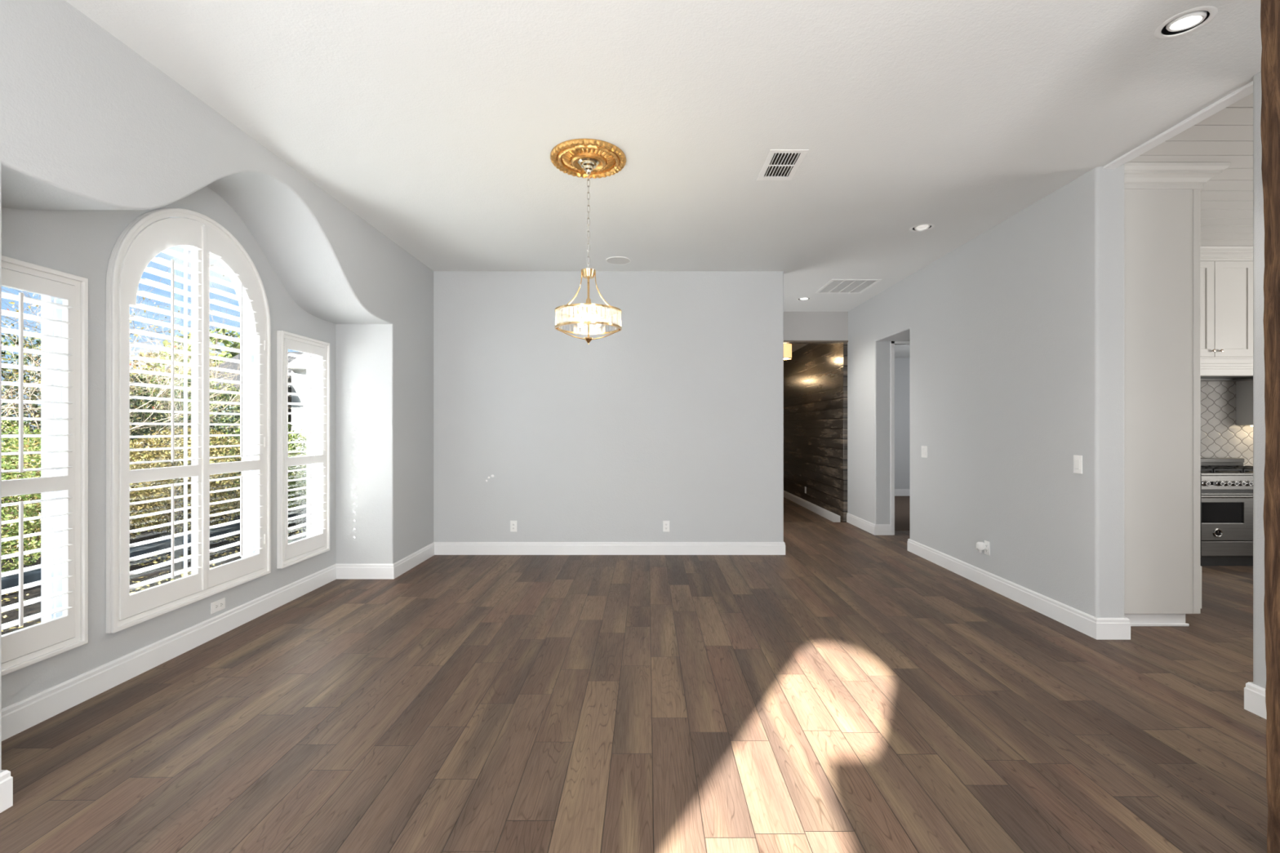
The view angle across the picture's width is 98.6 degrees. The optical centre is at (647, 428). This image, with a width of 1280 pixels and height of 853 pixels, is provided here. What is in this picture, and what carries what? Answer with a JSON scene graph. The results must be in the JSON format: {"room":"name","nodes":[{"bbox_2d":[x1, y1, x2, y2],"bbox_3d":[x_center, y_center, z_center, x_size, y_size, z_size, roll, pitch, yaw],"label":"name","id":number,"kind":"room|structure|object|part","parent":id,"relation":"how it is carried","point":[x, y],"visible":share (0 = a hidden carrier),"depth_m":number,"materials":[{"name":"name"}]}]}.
{"room":"empty dining room","nodes":[
{"label":"empty dining room","id":0,"kind":"room"},
{"bbox_2d":[1,186,335,708],"bbox_3d":[-2.865,-0.115,2.105,0.130,3.730,7.810,0,0,0],"label":"wall","id":1,"kind":"structure","parent":0,"point":[78,242],"depth_m":2.83,"materials":[{"name":"paint"}]},
{"bbox_2d":[1,255,88,675],"bbox_3d":[-2.784,0.160,2.401,0.111,1.800,0.628,0,0,3],"label":"window shutter","id":2,"kind":"object","parent":1,"relation":"attached to","point":[26,646],"visible":0.97,"depth_m":2.59,"materials":[{"name":"wood"}]},
{"bbox_3d":[-2.734,-0.199,2.401,0.010,0.785,0.012,0,0,0],"label":"tilt rod","id":3,"kind":"part","parent":2,"relation":"part of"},
{"bbox_3d":[-2.734,0.591,2.401,0.010,0.546,0.012,0,0,0],"label":"tilt rod","id":4,"kind":"part","parent":2,"relation":"part of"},
{"bbox_2d":[41,295,62,622],"bbox_3d":[-2.890,0.150,2.401,0.070,1.700,0.570,0,0,0],"label":"window","id":5,"kind":"structure","parent":1,"relation":"in","point":[48,411],"depth_m":2.65,"materials":[{"name":"white glass"}]},
{"bbox_3d":[-2.885,0.150,2.401,0.040,1.636,0.506,0,0,0],"label":"sash","id":6,"kind":"part","parent":5,"relation":"part of","materials":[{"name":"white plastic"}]},
{"bbox_2d":[168,217,253,577],"bbox_3d":[-2.890,-0.147,3.435,0.070,2.294,1.116,0,0,0],"label":"window","id":7,"kind":"structure","parent":1,"relation":"in","point":[246,429],"depth_m":3.95,"materials":[{"name":"white plastic"}]},
{"bbox_2d":[106,208,271,633],"bbox_3d":[-2.780,-0.135,3.435,0.103,2.390,1.188,0,0,0],"label":"window shutter","id":8,"kind":"object","parent":7,"relation":"attached to","point":[151,233],"visible":1,"depth_m":3.29,"materials":[{"name":"wood"}]},
{"bbox_3d":[-2.784,-0.135,3.162,0.027,2.288,0.540,0,0,0],"label":"panel","id":9,"kind":"part","parent":8,"relation":"part of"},
{"bbox_3d":[-2.734,-0.389,3.167,0.010,1.167,0.012,0,0,0],"label":"tilt rod","id":10,"kind":"part","parent":8,"relation":"part of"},
{"bbox_3d":[-2.734,0.591,3.167,0.010,0.546,0.012,0,0,0],"label":"tilt rod","id":11,"kind":"part","parent":8,"relation":"part of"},
{"bbox_3d":[-2.815,-0.090,3.445,0.034,2.180,0.064,0,0,0],"label":"post","id":12,"kind":"part","parent":8,"relation":"part of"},
{"bbox_3d":[-2.784,-0.135,3.708,0.027,2.288,0.540,0,0,0],"label":"panel","id":13,"kind":"part","parent":8,"relation":"part of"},
{"bbox_3d":[-2.734,-0.389,3.703,0.010,1.167,0.012,0,0,0],"label":"tilt rod","id":14,"kind":"part","parent":8,"relation":"part of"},
{"bbox_3d":[-2.734,0.591,3.703,0.010,0.546,0.012,0,0,0],"label":"tilt rod","id":15,"kind":"part","parent":8,"relation":"part of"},
{"bbox_3d":[-2.885,-0.147,3.435,0.040,2.230,1.052,0,0,0],"label":"sash","id":16,"kind":"part","parent":7,"relation":"part of","materials":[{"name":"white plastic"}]},
{"bbox_2d":[210,597,225,613],"bbox_3d":[-2.795,1.155,3.582,0.009,0.072,0.117,0,0,0],"label":"wall outlet","id":17,"kind":"object","parent":1,"relation":"attached to","point":[219,605],"visible":1,"depth_m":3.58,"materials":[{"name":"white plastic"}]},
{"bbox_2d":[276,330,329,568],"bbox_3d":[-2.784,0.160,4.467,0.111,1.800,0.628,0,0,3],"label":"window shutter","id":18,"kind":"object","parent":1,"relation":"attached to","point":[291,553],"visible":1,"depth_m":4.39,"materials":[{"name":"wood"}]},
{"bbox_3d":[-2.734,-0.199,4.467,0.010,0.785,0.012,0,0,0],"label":"tilt rod","id":19,"kind":"part","parent":18,"relation":"part of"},
{"bbox_3d":[-2.734,0.591,4.467,0.010,0.546,0.012,0,0,0],"label":"tilt rod","id":20,"kind":"part","parent":18,"relation":"part of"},
{"bbox_2d":[306,353,316,537],"bbox_3d":[-2.890,0.150,4.467,0.070,1.700,0.570,0,0,0],"label":"window","id":21,"kind":"structure","parent":1,"relation":"in","point":[313,362],"depth_m":4.71,"materials":[{"name":"white glass"}]},
{"bbox_3d":[-2.885,0.150,4.467,0.040,1.636,0.506,0,0,0],"label":"sash","id":22,"kind":"part","parent":21,"relation":"part of","materials":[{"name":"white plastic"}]},
{"bbox_2d":[0,0,433,772],"bbox_3d":[-2.543,-0.140,2.105,0.514,3.180,7.810,0,0,0],"label":"wall","id":23,"kind":"structure","parent":0,"point":[87,122],"depth_m":3.43,"materials":[{"name":"paint"}]},
{"bbox_2d":[0,542,434,813],"bbox_3d":[-2.535,1.283,2.040,0.529,0.134,7.680,0,0,0],"label":"baseboard","id":24,"kind":"structure","parent":23,"relation":"attached to","point":[22,715],"depth_m":3.13,"materials":[{"name":"wood"}]},
{"bbox_2d":[433,271,783,542],"bbox_3d":[-0.671,-0.165,5.940,4.257,3.130,0.120,0,0,0],"label":"wall","id":25,"kind":"structure","parent":0,"point":[675,415],"depth_m":5.88,"materials":[{"name":"paint"}]},
{"bbox_2d":[510,520,516,531],"bbox_3d":[-1.431,1.046,5.875,0.072,0.117,0.009,0,0,0],"label":"wall outlet","id":26,"kind":"object","parent":25,"relation":"attached to","point":[513,523],"visible":1,"depth_m":5.87,"materials":[{"name":"white plastic"}]},
{"bbox_2d":[434,542,785,555],"bbox_3d":[-0.407,1.283,5.933,3.758,0.134,0.135,0,0,0],"label":"baseboard","id":27,"kind":"structure","parent":25,"relation":"attached to","point":[440,548],"depth_m":5.87,"materials":[{"name":"wood"}]},
{"bbox_2d":[662,520,669,531],"bbox_3d":[0.201,1.046,5.875,0.072,0.117,0.009,0,0,0],"label":"wall outlet","id":28,"kind":"object","parent":25,"relation":"attached to","point":[665,523],"visible":1,"depth_m":5.87,"materials":[{"name":"white plastic"}]},
{"bbox_2d":[0,496,1267,852],"bbox_3d":[2.550,1.407,4.575,11.100,0.126,12.750,0,0,0],"label":"floor","id":29,"kind":"structure","parent":0,"point":[848,690],"depth_m":2.51,"materials":[{"name":"brown wood"}]},
{"bbox_2d":[1124,162,1231,626],"bbox_3d":[3.467,-0.204,4.193,0.783,3.108,1.114,0,0,0],"label":"tall cabinet","id":30,"kind":"object","parent":29,"relation":"on","point":[1162,568],"visible":0.52,"depth_m":3.74,"materials":[{"name":"wood"}]},
{"bbox_3d":[3.467,-1.692,4.193,0.783,0.132,1.114,0,0,0],"label":"crown moulding","id":31,"kind":"part","parent":30,"relation":"part of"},
{"bbox_3d":[3.734,-0.188,3.748,0.048,2.895,0.023,0,0,0],"label":"frame","id":32,"kind":"part","parent":30,"relation":"part of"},
{"bbox_2d":[1200,474,1201,557],"bbox_3d":[3.768,0.285,4.245,0.025,1.270,0.986,0,0,0],"label":"wall oven","id":33,"kind":"object","parent":30,"relation":"in","point":[1201,474],"visible":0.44,"depth_m":3.75,"materials":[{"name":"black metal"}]},
{"bbox_3d":[3.768,1.085,4.245,0.025,0.290,0.990,0,0,0],"label":"drawer","id":34,"kind":"part","parent":30,"relation":"part of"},
{"bbox_2d":[1200,457,1253,565],"bbox_3d":[5.823,0.833,5.624,1.214,1.034,0.712,0,0,0],"label":"range","id":35,"kind":"object","parent":29,"relation":"on","point":[1227,485],"visible":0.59,"depth_m":5.33,"materials":[{"name":"silver metal"}]},
{"bbox_3d":[5.398,0.532,5.310,0.056,0.056,0.036,0,0,0],"label":"knob","id":36,"kind":"part","parent":35,"relation":"part of","materials":[{"name":"silver metal"}]},
{"bbox_3d":[5.536,0.532,5.310,0.056,0.056,0.036,0,0,0],"label":"knob","id":37,"kind":"part","parent":35,"relation":"part of","materials":[{"name":"silver metal"}]},
{"bbox_2d":[1200,471,1253,475],"bbox_3d":[5.825,0.444,5.645,1.210,0.022,0.650,0,0,0],"label":"cooktop","id":38,"kind":"object","parent":35,"relation":"in","point":[1203,473],"depth_m":5.33,"materials":[{"name":"silver metal"}]},
{"bbox_3d":[5.552,0.858,5.341,0.656,0.460,0.038,0,0,0],"label":"oven door","id":39,"kind":"part","parent":35,"relation":"part of","materials":[{"name":"silver metal"}]},
{"bbox_3d":[5.552,0.655,5.296,0.616,0.028,0.056,0,0,0],"label":"handle","id":40,"kind":"part","parent":35,"relation":"part of","materials":[{"name":"silver metal"}]},
{"bbox_3d":[5.825,1.167,5.343,1.202,0.143,0.034,0,0,0],"label":"drawer","id":41,"kind":"part","parent":35,"relation":"part of","materials":[{"name":"silver metal"}]},
{"bbox_3d":[5.825,0.526,5.349,1.210,0.138,0.042,0,0,0],"label":"control panel","id":42,"kind":"part","parent":35,"relation":"part of","materials":[{"name":"silver metal"}]},
{"bbox_3d":[5.602,0.532,5.310,0.056,0.056,0.036,0,0,0],"label":"knob","id":43,"kind":"part","parent":35,"relation":"part of","materials":[{"name":"silver metal"}]},
{"bbox_3d":[5.671,0.532,5.310,0.056,0.056,0.036,0,0,0],"label":"knob","id":44,"kind":"part","parent":35,"relation":"part of","materials":[{"name":"silver metal"}]},
{"bbox_3d":[5.739,0.532,5.310,0.056,0.056,0.036,0,0,0],"label":"knob","id":45,"kind":"part","parent":35,"relation":"part of","materials":[{"name":"silver metal"}]},
{"bbox_3d":[5.809,0.532,5.310,0.056,0.056,0.036,0,0,0],"label":"knob","id":46,"kind":"part","parent":35,"relation":"part of","materials":[{"name":"silver metal"}]},
{"bbox_2d":[1260,0,1279,852],"bbox_3d":[2.012,-0.165,1.589,0.248,3.030,0.229,0,0,0],"label":"timber post","id":47,"kind":"object","parent":29,"relation":"on","point":[1269,9],"visible":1,"depth_m":1.68,"materials":[{"name":"wood"}]},
{"bbox_2d":[65,0,1262,311],"bbox_3d":[-0.033,-1.750,3.100,5.935,0.140,9.800,0,0,0],"label":"ceiling","id":48,"kind":"structure","parent":0,"point":[437,124],"depth_m":2.87,"materials":[{"name":"paint"}]},
{"bbox_2d":[550,138,626,178],"bbox_3d":[-0.367,-1.660,3.420,0.468,0.040,0.468,0,0,0],"label":"ceiling medallion","id":49,"kind":"object","parent":48,"relation":"attached to","point":[565,156],"visible":0.89,"depth_m":3.35,"materials":[{"name":"gold metal"}]},
{"bbox_2d":[554,156,622,344],"bbox_3d":[-0.367,-1.093,3.420,0.416,1.147,0.416,0,0,0],"label":"chandelier","id":50,"kind":"object","parent":49,"relation":"hanging from","point":[588,164],"visible":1,"depth_m":3.40,"materials":[{"name":"gold metal"}]},
{"bbox_3d":[-0.482,-0.852,3.409,0.153,0.256,0.010,0,0,-6],"label":"arm","id":51,"kind":"part","parent":50,"relation":"part of","materials":[{"name":"gold metal"}]},
{"bbox_3d":[-0.473,-0.586,3.409,0.191,0.073,0.006,0,0,-6],"label":"arm","id":52,"kind":"part","parent":50,"relation":"part of","materials":[{"name":"gold metal"}]},
{"bbox_3d":[-0.427,-0.668,3.360,0.036,0.056,0.036,0,0,0],"label":"bulb","id":53,"kind":"part","parent":50,"relation":"part of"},
{"bbox_3d":[-0.356,-0.852,3.306,0.006,0.256,0.155,0,0,-6],"label":"arm","id":54,"kind":"part","parent":50,"relation":"part of","materials":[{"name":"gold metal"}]},
{"bbox_3d":[-0.367,-0.853,3.420,0.040,0.285,0.040,0,0,0],"label":"stem","id":55,"kind":"part","parent":50,"relation":"part of","materials":[{"name":"gold metal"}]},
{"bbox_3d":[-0.367,-0.961,3.420,0.092,0.044,0.092,0,0,0],"label":"crown","id":56,"kind":"part","parent":50,"relation":"part of","materials":[{"name":"gold metal"}]},
{"bbox_3d":[-0.367,-1.285,3.420,0.016,0.611,0.016,0,0,16],"label":"chain","id":57,"kind":"part","parent":50,"relation":"part of","materials":[{"name":"metal"}]},
{"bbox_2d":[590,310,599,315],"bbox_3d":[-0.335,-0.712,3.384,0.096,0.034,0.022,0,0,40],"label":"socket","id":58,"kind":"object","parent":50,"relation":"attached to","point":[597,312],"depth_m":3.36,"materials":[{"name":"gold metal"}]},
{"bbox_3d":[-0.307,-0.668,3.360,0.036,0.056,0.036,0,0,0],"label":"bulb","id":59,"kind":"part","parent":50,"relation":"part of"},
{"bbox_3d":[-0.252,-0.852,3.432,0.153,0.256,0.010,0,0,-6],"label":"arm","id":60,"kind":"part","parent":50,"relation":"part of","materials":[{"name":"gold metal"}]},
{"bbox_3d":[-0.261,-0.586,3.431,0.191,0.073,0.006,0,0,-6],"label":"arm","id":61,"kind":"part","parent":50,"relation":"part of","materials":[{"name":"gold metal"}]},
{"bbox_2d":[605,256,631,264],"bbox_3d":[-0.290,-1.677,5.500,0.250,0.007,0.250,0,0,0],"label":"ceiling speaker","id":62,"kind":"object","parent":48,"relation":"attached to","point":[615,260],"visible":1,"depth_m":5.50,"materials":[{"name":"white plastic"}]},
{"bbox_2d":[756,149,808,180],"bbox_3d":[0.855,-1.690,3.515,0.234,0.039,0.406,0,0,0],"label":"ceiling vent","id":63,"kind":"object","parent":48,"relation":"in","point":[779,164],"visible":1,"depth_m":3.50,"materials":[{"name":"white plastic"}]},
{"bbox_2d":[795,297,811,300],"bbox_3d":[2.026,-1.720,7.130,0.190,0.089,0.190,0,0,0],"label":"recessed light","id":64,"kind":"object","parent":48,"relation":"in","point":[801,298],"visible":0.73,"depth_m":7.13,"materials":[{"name":"white plastic"}]},
{"bbox_2d":[814,279,881,293],"bbox_3d":[2.353,-1.674,6.490,0.565,0.012,0.620,0,0,0],"label":"ceiling vent","id":65,"kind":"object","parent":48,"relation":"in","point":[833,286],"visible":1,"depth_m":6.46,"materials":[{"name":"white plastic"}]},
{"bbox_2d":[909,223,934,231],"bbox_3d":[2.295,-1.717,4.600,0.190,0.096,0.190,0,0,0],"label":"recessed light","id":66,"kind":"object","parent":48,"relation":"in","point":[922,227],"visible":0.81,"depth_m":4.61,"materials":[{"name":"white plastic"}]},
{"bbox_2d":[1153,5,1217,39],"bbox_3d":[2.227,-1.718,2.279,0.190,0.094,0.190,0,0,0],"label":"recessed light","id":67,"kind":"object","parent":48,"relation":"in","point":[1185,20],"visible":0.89,"depth_m":2.28,"materials":[{"name":"white plastic"}]},
{"bbox_2d":[791,343,808,352],"bbox_3d":[1.500,-1.550,12.015,3.000,0.100,7.970,0,0,0],"label":"ceiling","id":68,"kind":"structure","parent":0,"point":[795,347],"depth_m":10.08,"materials":[{"name":"paint"}]},
{"bbox_2d":[783,343,791,359],"bbox_3d":[2.375,-1.349,9.500,0.238,0.301,0.238,0,0,0],"label":"pendant lamp","id":69,"kind":"object","parent":68,"relation":"hanging from","point":[787,347],"visible":0.44,"depth_m":9.39,"materials":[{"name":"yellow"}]},
{"bbox_2d":[783,497,833,522],"bbox_3d":[1.500,1.518,11.954,3.000,0.165,8.091,0,0,0],"label":"floor","id":70,"kind":"structure","parent":0,"point":[793,512],"depth_m":9.15,"materials":[{"name":"brown wood"}]},
{"bbox_2d":[783,343,839,515],"bbox_3d":[2.925,-0.065,12.025,0.130,3.070,7.950,0,0,0],"label":"wood accent wall","id":71,"kind":"structure","parent":0,"point":[811,378],"depth_m":9.48,"materials":[{"name":"wood"}]},
{"bbox_2d":[783,490,839,522],"bbox_3d":[2.853,1.368,12.030,0.015,0.134,7.940,0,0,0],"label":"baseboard","id":72,"kind":"structure","parent":71,"relation":"attached to","point":[834,517],"depth_m":9.43,"materials":[{"name":"wood"}]},
{"bbox_2d":[783,311,848,340],"bbox_3d":[1.621,-1.495,7.970,2.728,0.470,0.121,0,0,0],"label":"wall","id":73,"kind":"structure","parent":0,"point":[797,326],"depth_m":7.91,"materials":[{"name":"paint"}]},
{"bbox_2d":[783,340,848,522],"bbox_3d":[2.174,0.092,7.982,1.433,2.715,0.155,0,0,0],"label":"trim","id":74,"kind":"structure","parent":73,"relation":"attached to","point":[843,344],"depth_m":7.93,"materials":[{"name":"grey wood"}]},
{"bbox_2d":[893,334,910,341],"bbox_3d":[3.743,-1.415,6.514,1.315,0.630,0.908,0,0,0],"label":"ceiling","id":75,"kind":"structure","parent":0,"point":[907,338],"depth_m":6.78,"materials":[{"name":"paint"}]},
{"bbox_2d":[894,358,910,488],"bbox_3d":[5.047,-0.075,11.010,3.906,2.950,0.120,0,0,0],"label":"wall","id":76,"kind":"structure","parent":0,"point":[902,366],"depth_m":10.95,"materials":[{"name":"paint"}]},
{"bbox_2d":[894,488,910,496],"bbox_3d":[4.997,1.277,10.943,3.806,0.134,0.015,0,0,0],"label":"baseboard","id":77,"kind":"structure","parent":76,"relation":"attached to","point":[898,492],"depth_m":10.94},
{"bbox_2d":[894,345,910,358],"bbox_3d":[5.047,-1.450,9.020,3.906,0.100,4.100,0,0,0],"label":"ceiling","id":78,"kind":"structure","parent":0,"point":[900,351],"depth_m":10.06,"materials":[{"name":"paint"}]},
{"bbox_2d":[847,71,1266,688],"bbox_3d":[2.987,-0.155,3.075,0.205,3.210,9.750,0,0,0],"label":"wall","id":79,"kind":"structure","parent":0,"point":[1016,331],"depth_m":4.19,"materials":[{"name":"paint"}]},
{"bbox_2d":[846,512,890,535],"bbox_3d":[2.982,1.283,7.439,0.224,0.134,0.972,0,0,0],"label":"baseboard","id":80,"kind":"structure","parent":79,"relation":"attached to","point":[874,529],"depth_m":7.10,"materials":[{"name":"wood"}]},
{"bbox_2d":[921,445,927,457],"bbox_3d":[2.879,0.244,5.725,0.012,0.121,0.120,0,0,0],"label":"light switch","id":81,"kind":"object","parent":79,"relation":"attached to","point":[924,449],"visible":1,"depth_m":5.72,"materials":[{"name":"white plastic"}]},
{"bbox_2d":[984,540,990,555],"bbox_3d":[2.880,1.015,4.667,0.009,0.117,0.072,0,0,0],"label":"wall outlet","id":82,"kind":"object","parent":79,"relation":"attached to","point":[987,551],"visible":1,"depth_m":4.66,"materials":[{"name":"white plastic"}]},
{"bbox_2d":[975,542,986,552],"bbox_3d":[2.838,1.013,4.690,0.076,0.088,0.063,0,0,0],"label":"plug","id":83,"kind":"object","parent":82,"relation":"attached to","point":[980,546],"visible":1,"depth_m":4.67,"materials":[{"name":"white plastic"}]},
{"bbox_2d":[906,538,1130,639],"bbox_3d":[2.979,1.283,4.795,0.218,0.134,2.560,0,0,0],"label":"baseboard","id":84,"kind":"structure","parent":79,"relation":"attached to","point":[1099,628],"depth_m":4.09,"materials":[{"name":"wood"}]},
{"bbox_2d":[1073,455,1082,473],"bbox_3d":[2.880,0.241,3.683,0.010,0.121,0.073,0,0,0],"label":"light switch","id":85,"kind":"object","parent":79,"relation":"attached to","point":[1077,460],"visible":1,"depth_m":3.67,"materials":[{"name":"white plastic"}]},
{"bbox_2d":[1102,80,1253,168],"bbox_3d":[2.965,-1.737,3.080,0.080,0.146,0.960,0,0,0],"label":"trim","id":86,"kind":"structure","parent":79,"relation":"attached to","point":[1247,89],"depth_m":3.02,"materials":[{"name":"wood"}]},
{"bbox_2d":[1244,682,1266,719],"bbox_3d":[2.971,1.283,0.423,0.203,0.134,4.446,0,0,0],"label":"baseboard","id":87,"kind":"structure","parent":79,"relation":"attached to","point":[1254,695],"depth_m":2.60,"materials":[{"name":"wood"}]},
{"bbox_2d":[1127,93,1253,246],"bbox_3d":[5.522,-1.820,2.133,5.155,0.120,8.111,0,0,0],"label":"ceiling","id":88,"kind":"structure","parent":0,"point":[1226,135],"depth_m":3.61,"materials":[{"name":"wood"}]},
{"bbox_3d":[5.543,-0.230,6.040,5.115,3.260,0.040,0,0,0],"label":"wall","id":89,"kind":"structure","parent":0,"visible":0},
{"bbox_2d":[1200,246,1253,381],"bbox_3d":[5.759,-1.135,5.659,1.343,1.246,0.712,0,0,0],"label":"upper cabinet","id":90,"kind":"object","parent":89,"relation":"attached to","point":[1226,272],"visible":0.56,"depth_m":5.38,"materials":[{"name":"white wood"}]},
{"bbox_3d":[5.316,-1.173,5.393,0.317,0.803,0.010,0,0,0],"label":"door panel","id":91,"kind":"part","parent":90,"relation":"part of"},
{"bbox_3d":[5.316,-1.169,5.388,0.457,0.933,0.021,0,0,0],"label":"door","id":92,"kind":"part","parent":90,"relation":"part of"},
{"bbox_3d":[5.765,-0.600,5.424,1.330,0.170,0.158,0,0,0],"label":"moulding","id":93,"kind":"part","parent":90,"relation":"part of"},
{"bbox_2d":[1200,375,1253,381],"bbox_3d":[5.773,-0.531,5.685,1.306,0.038,0.630,0,0,0],"label":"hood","id":94,"kind":"object","parent":90,"relation":"attached to","point":[1203,378],"depth_m":5.76,"materials":[{"name":"silver metal"}]},
{"bbox_3d":[5.764,-1.699,5.350,1.329,0.118,0.094,0,0,0],"label":"crown moulding","id":95,"kind":"part","parent":90,"relation":"part of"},
{"bbox_3d":[5.749,-1.169,5.388,0.397,0.933,0.021,0,0,0],"label":"door","id":96,"kind":"part","parent":90,"relation":"part of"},
{"bbox_3d":[5.749,-1.173,5.393,0.257,0.803,0.010,0,0,0],"label":"door panel","id":97,"kind":"part","parent":90,"relation":"part of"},
{"bbox_2d":[1200,381,1253,466],"bbox_3d":[5.650,-0.025,6.016,4.500,1.150,0.007,0,0,0],"label":"tile backsplash","id":98,"kind":"structure","parent":89,"relation":"attached to","point":[1220,436],"depth_m":6.01,"materials":[{"name":"tile"}]},
{"bbox_2d":[1235,380,1253,426],"bbox_3d":[6.967,-0.834,5.821,1.066,1.632,0.389,0,0,0],"label":"upper cabinet","id":99,"kind":"object","parent":89,"relation":"attached to","point":[1244,389],"visible":0.12,"depth_m":5.93,"materials":[{"name":"wood"}]},
{"bbox_3d":[4.025,0.125,6.580,0.150,2.550,0.960,0,0,0],"label":"wall","id":100,"kind":"structure","parent":0,"visible":0},
{"bbox_2d":[890,341,910,535],"bbox_3d":[3.562,0.078,7.005,0.983,2.544,0.110,0,0,0],"label":"door frame","id":101,"kind":"structure","parent":100,"relation":"in","point":[893,344],"depth_m":6.95,"materials":[{"name":"wood"}]},
{"label":"outside","id":102,"kind":"structure","parent":0,"visible":0},
{"bbox_2d":[1,451,306,635],"bbox_3d":[-24.000,1.680,23.000,42.000,0.100,74.000,0,0,0],"label":"ground","id":103,"kind":"structure","parent":102,"point":[34,592],"depth_m":6.67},
{"bbox_2d":[1,416,41,573],"bbox_3d":[-7.072,0.729,5.614,1.900,1.810,1.841,0,0,0],"label":"shrub","id":104,"kind":"object","parent":103,"relation":"on","point":[5,458],"visible":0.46,"depth_m":5.78,"materials":[{"name":"green plant"}]},
{"bbox_2d":[1,333,165,532],"bbox_3d":[-9.598,0.068,8.593,3.116,3.133,3.282,0,0,0],"label":"shrub","id":105,"kind":"object","parent":103,"relation":"on","point":[147,429],"visible":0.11,"depth_m":8.61,"materials":[{"name":"green plant"}]},
{"bbox_2d":[1,432,175,557],"bbox_3d":[-7.299,0.823,7.001,1.978,1.626,2.042,0,0,0],"label":"shrub","id":106,"kind":"object","parent":103,"relation":"on","point":[157,495],"visible":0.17,"depth_m":7.22,"materials":[{"name":"green plant"}]},
{"bbox_2d":[1,293,225,555],"bbox_3d":[-8.785,-0.325,7.955,4.229,3.931,4.969,0,0,-40],"label":"bare shrub","id":107,"kind":"object","parent":103,"relation":"on","point":[11,408],"visible":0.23,"depth_m":7.77,"materials":[{"name":"brown plant"}]},
{"bbox_2d":[1,289,239,458],"bbox_3d":[-8.138,-0.570,8.234,3.202,4.413,5.090,0,0,5],"label":"bare shrub","id":108,"kind":"object","parent":103,"relation":"on","point":[30,341],"visible":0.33,"depth_m":7.62,"materials":[{"name":"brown plant"}]},
{"bbox_2d":[1,296,306,524],"bbox_3d":[-8.928,-0.321,9.248,5.507,3.920,4.120,0,0,-38],"label":"bare shrub","id":109,"kind":"object","parent":103,"relation":"on","point":[157,326],"visible":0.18,"depth_m":9.60,"materials":[{"name":"plant"}]},
{"bbox_2d":[1,506,306,590],"bbox_3d":[-6.450,1.560,7.000,0.200,0.140,18.000,0,0,0],"label":"kerb","id":110,"kind":"object","parent":103,"relation":"on","point":[30,576],"visible":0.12,"depth_m":7.08,"materials":[{"name":"concrete"}]},
{"bbox_2d":[1,247,306,495],"bbox_3d":[-11.336,-2.112,11.204,8.266,7.496,8.864,0,0,-16],"label":"bare shrub","id":111,"kind":"object","parent":103,"relation":"on","point":[172,247],"visible":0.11,"depth_m":12.65,"materials":[{"name":"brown plant"}]},
{"bbox_2d":[1,526,306,631],"bbox_3d":[-5.601,1.609,5.596,1.473,0.074,6.816,0,0,0],"label":"fallen leaves","id":112,"kind":"object","parent":103,"relation":"on","point":[233,539],"visible":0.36,"depth_m":6.48,"materials":[{"name":"brown plant"}]},
{"bbox_2d":[129,351,215,445],"bbox_3d":[-31.544,-1.793,37.564,9.915,7.014,10.066,0,0,0],"label":"tree","id":113,"kind":"object","parent":103,"relation":"on","point":[143,353],"visible":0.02,"depth_m":35.41,"materials":[{"name":"green plant"}]},
{"bbox_2d":[129,373,239,503],"bbox_3d":[-10.220,0.245,11.594,3.339,2.771,3.456,0,0,0],"label":"shrub","id":114,"kind":"object","parent":103,"relation":"on","point":[228,396],"visible":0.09,"depth_m":11.58,"materials":[{"name":"green plant"}]},
{"bbox_2d":[129,372,239,488],"bbox_3d":[-11.786,0.079,14.186,3.124,3.097,3.255,0,0,0],"label":"shrub","id":115,"kind":"object","parent":103,"relation":"on","point":[220,387],"visible":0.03,"depth_m":14.11,"materials":[{"name":"green plant"}]},
{"bbox_2d":[129,426,241,534],"bbox_3d":[-7.099,0.795,8.498,1.972,1.682,2.057,0,0,0],"label":"shrub","id":116,"kind":"object","parent":103,"relation":"on","point":[219,484],"visible":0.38,"depth_m":8.31,"materials":[{"name":"green plant"}]},
{"bbox_2d":[139,328,239,446],"bbox_3d":[-23.809,-1.967,31.018,8.403,7.501,7.439,0,0,-5],"label":"tree","id":117,"kind":"object","parent":103,"relation":"on","point":[226,343],"visible":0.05,"depth_m":29.37,"materials":[{"name":"green plant"}]},
{"bbox_2d":[180,351,304,446],"bbox_3d":[-14.000,-0.660,21.250,3.200,4.580,6.500,0,0,0],"label":"house","id":118,"kind":"structure","parent":103,"relation":"on","point":[234,365],"depth_m":19.41,"materials":[{"name":"beige"}]},
{"bbox_3d":[-14.050,-0.150,18.415,0.900,1.200,0.030,0,0,0],"label":"pane","id":119,"kind":"part","parent":118,"relation":"part of","materials":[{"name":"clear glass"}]},
{"bbox_2d":[188,428,306,515],"bbox_3d":[-6.996,0.792,9.866,2.067,1.681,2.405,0,0,0],"label":"shrub","id":120,"kind":"object","parent":103,"relation":"on","point":[291,484],"visible":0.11,"depth_m":9.88,"materials":[{"name":"green plant"}]},
{"bbox_2d":[211,405,294,491],"bbox_3d":[-9.201,0.492,12.903,1.692,2.286,1.768,0,0,-24],"label":"shrub","id":121,"kind":"object","parent":103,"relation":"on","point":[223,420],"visible":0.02,"depth_m":12.55,"materials":[{"name":"green plant"}]},
{"bbox_2d":[288,352,306,474],"bbox_3d":[-9.975,-1.010,21.500,4.750,5.280,5.800,0,0,0],"label":"garage","id":122,"kind":"structure","parent":103,"relation":"on","point":[295,398],"depth_m":19.00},
{"bbox_2d":[288,428,306,507],"bbox_3d":[-6.906,0.803,11.411,1.874,1.665,1.957,0,0,0],"label":"shrub","id":123,"kind":"object","parent":103,"relation":"on","point":[300,435],"visible":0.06,"depth_m":10.96,"materials":[{"name":"green plant"}]}
]}

